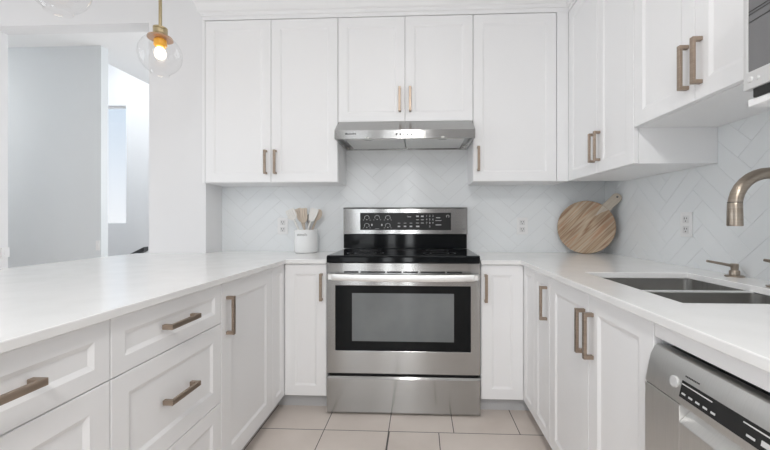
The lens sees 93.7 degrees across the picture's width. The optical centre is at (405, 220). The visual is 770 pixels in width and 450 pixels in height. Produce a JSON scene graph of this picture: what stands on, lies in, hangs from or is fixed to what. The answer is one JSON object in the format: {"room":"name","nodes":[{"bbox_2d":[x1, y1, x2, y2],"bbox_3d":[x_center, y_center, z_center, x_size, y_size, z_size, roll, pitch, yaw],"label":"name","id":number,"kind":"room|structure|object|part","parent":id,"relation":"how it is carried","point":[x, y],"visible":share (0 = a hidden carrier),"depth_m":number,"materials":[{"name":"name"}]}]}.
{"room":"kitchen","nodes":[
{"label":"kitchen","id":0,"kind":"room"},
{"bbox_2d":[8,46,107,267],"bbox_3d":[-4.121,-0.231,3.396,2.678,2.750,0.075,0,0,2],"label":"wall","id":1,"kind":"structure","parent":0,"point":[58,95],"depth_m":3.32,"materials":[{"name":"grey paint"}]},
{"bbox_2d":[8,32,148,83],"bbox_3d":[-2.040,-2.030,0.727,7.063,0.850,7.920,0,0,2],"label":"ceiling","id":2,"kind":"structure","parent":0,"point":[119,40],"depth_m":3.28,"materials":[{"name":"white paint"}]},
{"bbox_2d":[147,0,172,59],"bbox_3d":[-1.319,-1.195,1.942,0.206,0.820,0.206,0,0,2],"label":"pendant lamp","id":3,"kind":"object","parent":2,"relation":"hanging from","point":[160,38],"visible":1,"depth_m":1.93,"materials":[{"name":"gold glass"}]},
{"bbox_2d":[153,37,166,48],"bbox_3d":[-1.319,-0.960,1.942,0.062,0.048,0.062,0,0,2],"label":"socket","id":4,"kind":"object","parent":3,"relation":"attached to","point":[159,42],"depth_m":1.92,"materials":[{"name":"orange"}]},
{"bbox_3d":[-1.319,-1.314,1.942,0.016,0.540,0.016,0,0,2],"label":"rod","id":5,"kind":"part","parent":3,"relation":"part of","materials":[{"name":"gold metal"}]},
{"bbox_3d":[-1.319,-0.901,1.942,0.056,0.068,0.056,0,0,2],"label":"bulb","id":6,"kind":"part","parent":3,"relation":"part of","materials":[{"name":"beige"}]},
{"bbox_2d":[0,0,221,268],"bbox_3d":[-3.441,-0.231,2.795,4.087,2.750,0.326,0,0,2],"label":"wall","id":7,"kind":"structure","parent":0,"point":[185,212],"depth_m":2.56,"materials":[{"name":"white paint"}]},
{"bbox_2d":[0,247,9,256],"bbox_3d":[-2.997,0.236,2.700,0.022,0.072,0.052,0,0,2],"label":"light switch","id":8,"kind":"object","parent":7,"relation":"attached to","point":[4,252],"visible":1,"depth_m":2.69,"materials":[{"name":"white plastic"}]},
{"bbox_2d":[0,0,148,34],"bbox_3d":[-3.652,-1.506,2.699,3.672,0.198,0.117,0,0,2],"label":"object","id":9,"kind":"structure","parent":7,"relation":"attached to","point":[17,17],"depth_m":2.59,"materials":[{"name":"white paint"}]},
{"bbox_2d":[192,0,576,20],"bbox_3d":[-0.244,-1.490,1.353,2.606,0.230,2.282,0,0,2],"label":"trim","id":10,"kind":"structure","parent":7,"relation":"attached to","point":[209,10],"depth_m":2.41,"materials":[{"name":"white paint"}]},
{"bbox_2d":[108,64,148,255],"bbox_3d":[-3.324,-0.655,4.806,4.150,3.600,0.120,0,0,2],"label":"wall","id":11,"kind":"structure","parent":0,"point":[124,90],"depth_m":4.76,"materials":[{"name":"white paint"}]},
{"bbox_2d":[108,107,125,223],"bbox_3d":[-3.868,-0.741,4.844,0.370,1.565,0.050,0,0,2],"label":"window","id":12,"kind":"structure","parent":11,"relation":"in","point":[108,107],"depth_m":4.82,"materials":[{"name":"white plastic"}]},
{"bbox_2d":[243,405,551,449],"bbox_3d":[-2.042,1.194,0.680,7.063,0.100,8.254,0,0,2],"label":"floor","id":13,"kind":"structure","parent":0,"point":[288,427],"depth_m":1.96,"materials":[{"name":"grey tile"}]},
{"bbox_2d":[0,320,108,449],"bbox_3d":[-1.076,0.700,0.698,0.644,0.888,0.531,0,0,2],"label":"base cabinet","id":14,"kind":"object","parent":13,"relation":"on","point":[54,392],"visible":0.98,"depth_m":0.82,"materials":[{"name":"white paint"}]},
{"bbox_3d":[-0.772,0.338,0.685,0.034,0.016,0.152,0,0,2],"label":"handle","id":15,"kind":"part","parent":14,"relation":"part of","materials":[{"name":"beige metal"}]},
{"bbox_3d":[-0.799,0.580,0.686,0.020,0.317,0.528,0,0,2],"label":"drawer","id":16,"kind":"part","parent":14,"relation":"part of","materials":[{"name":"white paint"}]},
{"bbox_2d":[131,247,147,253],"bbox_3d":[-2.668,0.699,3.537,0.267,0.890,0.060,0,0,2],"label":"stair railing","id":17,"kind":"object","parent":13,"relation":"on","point":[144,249],"visible":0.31,"depth_m":3.50,"materials":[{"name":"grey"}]},
{"bbox_2d":[108,284,220,449],"bbox_3d":[-1.054,0.700,1.229,0.644,0.888,0.531,0,0,2],"label":"base cabinet","id":18,"kind":"object","parent":13,"relation":"on","point":[164,380],"visible":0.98,"depth_m":1.17,"materials":[{"name":"white paint"}]},
{"bbox_3d":[-0.776,0.339,1.217,0.020,0.159,0.528,0,0,2],"label":"drawer","id":19,"kind":"part","parent":18,"relation":"part of","materials":[{"name":"white paint"}]},
{"bbox_3d":[-0.749,0.338,1.216,0.034,0.016,0.152,0,0,2],"label":"handle","id":20,"kind":"part","parent":18,"relation":"part of","materials":[{"name":"beige metal"}]},
{"bbox_3d":[-0.749,0.578,1.216,0.034,0.016,0.148,0,0,2],"label":"handle","id":21,"kind":"part","parent":18,"relation":"part of","materials":[{"name":"beige metal"}]},
{"bbox_3d":[-0.776,0.895,1.217,0.020,0.306,0.528,0,0,2],"label":"drawer","id":22,"kind":"part","parent":18,"relation":"part of","materials":[{"name":"white paint"}]},
{"bbox_2d":[219,268,271,449],"bbox_3d":[-1.032,0.700,1.750,0.644,0.888,0.513,0,0,2],"label":"base cabinet","id":23,"kind":"object","parent":13,"relation":"on","point":[246,302],"visible":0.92,"depth_m":1.70,"materials":[{"name":"white paint"}]},
{"bbox_3d":[-0.736,0.399,1.523,0.034,0.162,0.016,0,0,2],"label":"handle","id":24,"kind":"part","parent":23,"relation":"part of","materials":[{"name":"beige metal"}]},
{"bbox_2d":[260,264,327,426],"bbox_3d":[-0.894,0.700,2.364,0.867,0.888,0.726,0,0,2],"label":"base cabinet","id":25,"kind":"object","parent":13,"relation":"on","point":[299,291],"visible":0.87,"depth_m":2.17,"materials":[{"name":"white paint"}]},
{"bbox_2d":[0,251,336,353],"bbox_3d":[-1.231,0.243,1.338,1.460,0.025,2.808,0,0,2],"label":"countertop","id":26,"kind":"structure","parent":25,"relation":"on","point":[41,302],"depth_m":1.33,"materials":[{"name":"white stone"}]},
{"bbox_2d":[294,229,317,252],"bbox_3d":[-0.718,0.146,2.617,0.169,0.168,0.170,0,0,2],"label":"utensil crock","id":27,"kind":"object","parent":26,"relation":"on","point":[305,241],"visible":0.96,"depth_m":2.54,"materials":[{"name":"white ceramic"}]},
{"bbox_2d":[286,208,299,229],"bbox_3d":[-0.768,0.065,2.572,0.172,0.315,0.017,0,0,3],"label":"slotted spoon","id":28,"kind":"object","parent":27,"relation":"in","point":[290,213],"visible":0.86,"depth_m":2.57,"materials":[{"name":"white plastic"}]},
{"bbox_2d":[295,208,302,226],"bbox_3d":[-0.749,0.062,2.658,0.131,0.318,0.017,0,0,3],"label":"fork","id":29,"kind":"object","parent":27,"relation":"in","point":[298,209],"visible":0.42,"depth_m":2.66,"materials":[{"name":"brown wood"}]},
{"bbox_2d":[300,208,307,229],"bbox_3d":[-0.736,0.063,2.615,0.057,0.312,0.016,0,0,-3],"label":"slotted spoon","id":30,"kind":"object","parent":27,"relation":"in","point":[303,211],"visible":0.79,"depth_m":2.61,"materials":[{"name":"brown wood"}]},
{"bbox_2d":[307,208,318,229],"bbox_3d":[-0.688,0.063,2.593,0.134,0.315,0.017,0,0,2],"label":"spatula","id":31,"kind":"object","parent":27,"relation":"in","point":[313,213],"visible":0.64,"depth_m":2.59,"materials":[{"name":"white plastic"}]},
{"bbox_2d":[311,209,321,229],"bbox_3d":[-0.678,0.069,2.636,0.145,0.306,0.017,0,0,2],"label":"wooden spoon","id":32,"kind":"object","parent":27,"relation":"in","point":[319,215],"visible":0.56,"depth_m":2.63,"materials":[{"name":"brown wood"}]},
{"bbox_3d":[-0.739,0.653,2.081,0.020,0.789,0.173,0,0,2],"label":"door","id":33,"kind":"part","parent":25,"relation":"part of","materials":[{"name":"white paint"}]},
{"bbox_3d":[-0.597,0.653,2.173,0.253,0.789,0.020,0,0,2],"label":"door","id":34,"kind":"part","parent":25,"relation":"part of","materials":[{"name":"white paint"}]},
{"bbox_3d":[-0.500,0.395,2.142,0.016,0.162,0.034,0,0,2],"label":"handle","id":35,"kind":"part","parent":25,"relation":"part of","materials":[{"name":"beige metal"}]},
{"bbox_2d":[327,207,479,415],"bbox_3d":[-0.008,0.523,2.368,0.915,1.243,0.623,0,0,2],"label":"stove","id":36,"kind":"object","parent":13,"relation":"on","point":[403,325],"visible":1,"depth_m":2.12,"materials":[{"name":"grey metal"}]},
{"bbox_3d":[-0.012,1.028,2.139,0.903,0.217,0.050,0,0,2],"label":"storage drawer","id":37,"kind":"part","parent":36,"relation":"part of","materials":[{"name":"metal"}]},
{"bbox_3d":[-0.012,0.574,2.135,0.903,0.653,0.042,0,0,2],"label":"oven door","id":38,"kind":"part","parent":36,"relation":"part of","materials":[{"name":"metal"}]},
{"bbox_2d":[327,248,479,263],"bbox_3d":[-0.003,0.223,2.340,0.885,0.044,0.532,0,0,2],"label":"cooktop","id":39,"kind":"object","parent":36,"relation":"in","point":[451,255],"depth_m":2.09,"materials":[{"name":"black glass"}]},
{"bbox_3d":[0.002,0.004,2.615,0.660,0.125,0.002,0,0,2],"label":"control panel","id":40,"kind":"part","parent":36,"relation":"part of","materials":[{"name":"black glass"}]},
{"bbox_2d":[479,264,533,416],"bbox_3d":[0.945,0.700,2.276,0.986,0.888,0.747,0,0,2],"label":"base cabinet","id":41,"kind":"object","parent":13,"relation":"on","point":[506,376],"visible":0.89,"depth_m":2.12,"materials":[{"name":"white paint"}]},
{"bbox_3d":[0.472,0.395,2.101,0.016,0.162,0.034,0,0,2],"label":"handle","id":42,"kind":"part","parent":41,"relation":"part of","materials":[{"name":"beige metal"}]},
{"bbox_3d":[0.569,0.653,2.124,0.244,0.789,0.020,0,0,2],"label":"door","id":43,"kind":"part","parent":41,"relation":"part of","materials":[{"name":"white paint"}]},
{"bbox_3d":[0.698,0.653,2.011,0.020,0.789,0.194,0,0,2],"label":"door","id":44,"kind":"part","parent":41,"relation":"part of","materials":[{"name":"white paint"}]},
{"bbox_2d":[474,252,769,372],"bbox_3d":[0.901,0.243,1.247,0.990,0.025,2.808,0,0,2],"label":"countertop","id":45,"kind":"structure","parent":41,"relation":"on","point":[741,332],"depth_m":1.13,"materials":[{"name":"white stone"}]},
{"bbox_2d":[557,193,621,253],"bbox_3d":[1.273,0.022,2.506,0.402,0.414,0.038,0,0,34],"label":"cutting board","id":46,"kind":"object","parent":45,"relation":"on","point":[585,227],"visible":1,"depth_m":2.50,"materials":[{"name":"brown wood"}]},
{"bbox_3d":[1.401,-0.132,2.430,0.067,0.119,0.018,49,23,26],"label":"handle","id":47,"kind":"part","parent":46,"relation":"part of","materials":[{"name":"brown wood"}]},
{"bbox_2d":[604,278,769,303],"bbox_3d":[1.015,0.348,1.303,0.455,0.196,0.613,0,0,2],"label":"sink","id":48,"kind":"object","parent":45,"relation":"in","point":[677,289],"visible":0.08,"depth_m":1.29,"materials":[{"name":"metal"}]},
{"bbox_3d":[1.022,0.351,1.454,0.455,0.190,0.310,0,0,2],"label":"bowl","id":49,"kind":"part","parent":48,"relation":"part of","materials":[{"name":"metal"}]},
{"bbox_3d":[1.008,0.351,1.142,0.455,0.190,0.290,0,0,2],"label":"bowl","id":50,"kind":"part","parent":48,"relation":"part of","materials":[{"name":"metal"}]},
{"bbox_2d":[706,260,744,277],"bbox_3d":[1.323,0.196,1.492,0.144,0.068,0.066,0,0,2],"label":"soap dispenser","id":51,"kind":"object","parent":45,"relation":"on","point":[734,271],"visible":1,"depth_m":1.48,"materials":[{"name":"silver metal"}]},
{"bbox_3d":[1.302,0.177,1.493,0.102,0.030,0.013,0,0,2],"label":"spout","id":52,"kind":"part","parent":51,"relation":"part of","materials":[{"name":"silver metal"}]},
{"bbox_2d":[726,167,769,286],"bbox_3d":[1.181,0.029,1.174,0.263,0.403,0.241,0,0,2],"label":"faucet","id":53,"kind":"object","parent":45,"relation":"on","point":[734,215],"visible":1,"depth_m":1.16,"materials":[{"name":"silver metal"}]},
{"bbox_2d":[534,271,549,444],"bbox_3d":[1.031,0.700,1.782,0.773,0.888,0.233,0,0,2],"label":"base cabinet","id":54,"kind":"object","parent":13,"relation":"on","point":[541,282],"visible":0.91,"depth_m":1.78,"materials":[{"name":"white paint"}]},
{"bbox_3d":[0.659,0.393,1.721,0.034,0.162,0.016,0,0,2],"label":"handle","id":55,"kind":"part","parent":54,"relation":"part of","materials":[{"name":"beige metal"}]},
{"bbox_2d":[550,278,757,449],"bbox_3d":[1.010,0.700,1.290,0.773,0.888,0.751,0,0,2],"label":"base cabinet","id":56,"kind":"object","parent":13,"relation":"on","point":[600,351],"visible":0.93,"depth_m":1.23,"materials":[{"name":"white paint"}]},
{"bbox_3d":[0.676,0.653,1.486,0.020,0.789,0.385,0,0,2],"label":"door","id":57,"kind":"part","parent":56,"relation":"part of","materials":[{"name":"white paint"}]},
{"bbox_3d":[0.642,0.403,1.325,0.034,0.162,0.016,0,0,2],"label":"handle","id":58,"kind":"part","parent":56,"relation":"part of","materials":[{"name":"beige metal"}]},
{"bbox_3d":[0.639,0.403,1.261,0.034,0.162,0.016,0,0,2],"label":"handle","id":59,"kind":"part","parent":56,"relation":"part of","materials":[{"name":"beige metal"}]},
{"bbox_3d":[0.660,0.653,1.111,0.020,0.789,0.359,0,0,2],"label":"door","id":60,"kind":"part","parent":56,"relation":"part of","materials":[{"name":"white paint"}]},
{"bbox_2d":[645,323,769,449],"bbox_3d":[0.907,0.700,0.607,0.604,0.889,0.620,0,0,2],"label":"dishwasher","id":61,"kind":"object","parent":13,"relation":"on","point":[692,403],"depth_m":0.76,"materials":[{"name":"grey metal"}]},
{"bbox_3d":[0.631,0.728,0.618,0.052,0.634,0.620,0,0,2],"label":"door","id":62,"kind":"part","parent":61,"relation":"part of","materials":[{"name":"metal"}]},
{"bbox_3d":[0.639,0.276,0.618,0.019,0.041,0.620,0,0,2],"label":"filler strip","id":63,"kind":"part","parent":61,"relation":"part of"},
{"bbox_2d":[222,14,604,251],"bbox_3d":[0.092,-0.231,2.748,2.975,2.750,0.120,0,0,2],"label":"wall","id":64,"kind":"structure","parent":0,"point":[374,178],"depth_m":2.69,"materials":[{"name":"white tile"}]},
{"bbox_2d":[202,18,345,186],"bbox_3d":[-0.918,-0.818,2.575,0.939,1.113,0.309,0,0,2],"label":"upper cabinet","id":65,"kind":"object","parent":64,"relation":"attached to","point":[270,87],"visible":0.99,"depth_m":2.46,"materials":[{"name":"white paint"}]},
{"bbox_3d":[-1.143,-0.816,2.474,0.457,1.107,0.020,0,0,2],"label":"door","id":66,"kind":"part","parent":65,"relation":"part of","materials":[{"name":"white paint"}]},
{"bbox_3d":[-0.947,-0.398,2.438,0.016,0.162,0.034,0,0,2],"label":"handle","id":67,"kind":"part","parent":65,"relation":"part of","materials":[{"name":"beige metal"}]},
{"bbox_3d":[-0.881,-0.398,2.436,0.016,0.162,0.034,0,0,2],"label":"handle","id":68,"kind":"part","parent":65,"relation":"part of","materials":[{"name":"beige metal"}]},
{"bbox_3d":[-0.683,-0.816,2.454,0.456,1.107,0.020,0,0,2],"label":"door","id":69,"kind":"part","parent":65,"relation":"part of","materials":[{"name":"white paint"}]},
{"bbox_2d":[278,218,287,233],"bbox_3d":[-0.925,0.039,2.727,0.080,0.124,0.008,0,0,2],"label":"wall outlet","id":70,"kind":"object","parent":64,"relation":"attached to","point":[282,222],"visible":1,"depth_m":2.72,"materials":[{"name":"white plastic"}]},
{"bbox_2d":[338,15,472,121],"bbox_3d":[0.004,-1.020,2.536,0.905,0.709,0.309,0,0,2],"label":"upper cabinet","id":71,"kind":"object","parent":64,"relation":"attached to","point":[406,68],"visible":0.98,"depth_m":2.42,"materials":[{"name":"white paint"}]},
{"bbox_3d":[-0.227,-1.018,2.435,0.449,0.703,0.020,0,0,2],"label":"door","id":72,"kind":"part","parent":71,"relation":"part of","materials":[{"name":"white paint"}]},
{"bbox_3d":[-0.036,-0.810,2.400,0.016,0.162,0.034,0,0,2],"label":"handle","id":73,"kind":"part","parent":71,"relation":"part of","materials":[{"name":"beige metal"}]},
{"bbox_2d":[334,121,474,150],"bbox_3d":[0.002,-0.595,2.494,0.901,0.138,0.390,0,0,2],"label":"range hood","id":74,"kind":"object","parent":71,"relation":"attached to","point":[406,135],"visible":1,"depth_m":2.36,"materials":[{"name":"metal"}]},
{"bbox_3d":[0.034,-0.810,2.397,0.016,0.162,0.034,0,0,2],"label":"handle","id":75,"kind":"part","parent":71,"relation":"part of","materials":[{"name":"beige metal"}]},
{"bbox_3d":[0.226,-1.018,2.416,0.449,0.703,0.020,0,0,2],"label":"door","id":76,"kind":"part","parent":71,"relation":"part of","materials":[{"name":"white paint"}]},
{"bbox_2d":[468,12,567,185],"bbox_3d":[0.768,-0.818,2.503,0.622,1.113,0.309,0,0,2],"label":"upper cabinet","id":77,"kind":"object","parent":64,"relation":"attached to","point":[520,61],"visible":0.99,"depth_m":2.39,"materials":[{"name":"white paint"}]},
{"bbox_3d":[0.484,-0.411,2.378,0.016,0.162,0.034,0,0,2],"label":"handle","id":78,"kind":"part","parent":77,"relation":"part of","materials":[{"name":"beige metal"}]},
{"bbox_2d":[517,218,527,233],"bbox_3d":[0.861,0.038,2.651,0.080,0.124,0.008,0,0,2],"label":"wall outlet","id":79,"kind":"object","parent":64,"relation":"attached to","point":[522,223],"visible":1,"depth_m":2.65,"materials":[{"name":"white plastic"}]},
{"bbox_2d":[605,111,769,280],"bbox_3d":[1.391,-0.231,-0.314,0.120,2.750,5.890,0,0,2],"label":"wall","id":80,"kind":"structure","parent":0,"point":[647,216],"depth_m":1.69,"materials":[{"name":"white tile"}]},
{"bbox_2d":[569,0,717,180],"bbox_3d":[1.226,-0.818,2.000,0.404,1.113,0.726,0,0,2],"label":"upper cabinet","id":81,"kind":"object","parent":80,"relation":"attached to","point":[605,144],"visible":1,"depth_m":1.87,"materials":[{"name":"white paint"}]},
{"bbox_3d":[1.075,-0.816,2.178,0.020,1.107,0.380,0,0,2],"label":"door","id":82,"kind":"part","parent":81,"relation":"part of","materials":[{"name":"white paint"}]},
{"bbox_3d":[1.042,-0.406,2.017,0.034,0.162,0.016,0,0,2],"label":"handle","id":83,"kind":"part","parent":81,"relation":"part of","materials":[{"name":"beige metal"}]},
{"bbox_3d":[1.039,-0.406,1.957,0.034,0.162,0.016,0,0,2],"label":"handle","id":84,"kind":"part","parent":81,"relation":"part of","materials":[{"name":"beige metal"}]},
{"bbox_3d":[1.060,-0.816,1.815,0.020,1.107,0.338,0,0,2],"label":"door","id":85,"kind":"part","parent":81,"relation":"part of","materials":[{"name":"white paint"}]},
{"bbox_2d":[680,212,692,236],"bbox_3d":[1.417,0.018,1.818,0.008,0.124,0.080,0,0,2],"label":"wall outlet","id":86,"kind":"object","parent":80,"relation":"attached to","point":[686,218],"visible":1,"depth_m":1.81,"materials":[{"name":"white plastic"}]},
{"bbox_2d":[683,216,688,222],"bbox_3d":[1.414,-0.007,1.818,0.001,0.038,0.040,0,0,2],"label":"socket","id":87,"kind":"object","parent":86,"relation":"attached to","point":[685,218],"depth_m":1.81,"materials":[{"name":"grey plastic"}]},
{"bbox_2d":[683,226,688,233],"bbox_3d":[1.414,0.044,1.818,0.001,0.038,0.040,0,0,2],"label":"socket","id":88,"kind":"object","parent":86,"relation":"attached to","point":[685,228],"depth_m":1.81,"materials":[{"name":"grey plastic"}]},
{"bbox_2d":[634,0,769,127],"bbox_3d":[1.196,-0.899,1.299,0.404,0.950,0.676,0,0,2],"label":"upper cabinet","id":89,"kind":"object","parent":80,"relation":"attached to","point":[688,54],"visible":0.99,"depth_m":1.36,"materials":[{"name":"white paint"}]},
{"bbox_3d":[1.045,-0.898,1.461,0.020,0.944,0.361,0,0,2],"label":"door","id":90,"kind":"part","parent":89,"relation":"part of","materials":[{"name":"white paint"}]},
{"bbox_3d":[1.012,-0.556,1.313,0.034,0.162,0.016,0,0,2],"label":"handle","id":91,"kind":"part","parent":89,"relation":"part of","materials":[{"name":"beige metal"}]},
{"bbox_3d":[1.009,-0.556,1.250,0.034,0.162,0.016,0,0,2],"label":"handle","id":92,"kind":"part","parent":89,"relation":"part of","materials":[{"name":"beige metal"}]},
{"bbox_3d":[1.031,-0.898,1.124,0.020,0.944,0.307,0,0,2],"label":"door","id":93,"kind":"part","parent":89,"relation":"part of","materials":[{"name":"white paint"}]},
{"bbox_2d":[748,93,769,106],"bbox_3d":[1.139,-0.314,0.675,0.464,0.018,0.565,0,0,2],"label":"wall shelf","id":94,"kind":"object","parent":80,"relation":"attached to","point":[764,100],"visible":1,"depth_m":0.94,"materials":[{"name":"white paint"}]},
{"bbox_2d":[743,0,769,97],"bbox_3d":[1.124,-0.501,0.687,0.458,0.356,0.549,0,0,2],"label":"microwave","id":95,"kind":"object","parent":94,"relation":"on","point":[756,13],"visible":0.99,"depth_m":0.94,"materials":[{"name":"silver metal"}]},
{"bbox_3d":[0.912,-0.521,0.745,0.017,0.255,0.425,0,0,2],"label":"door glass","id":96,"kind":"part","parent":95,"relation":"part of","materials":[{"name":"grey"}]}
]}

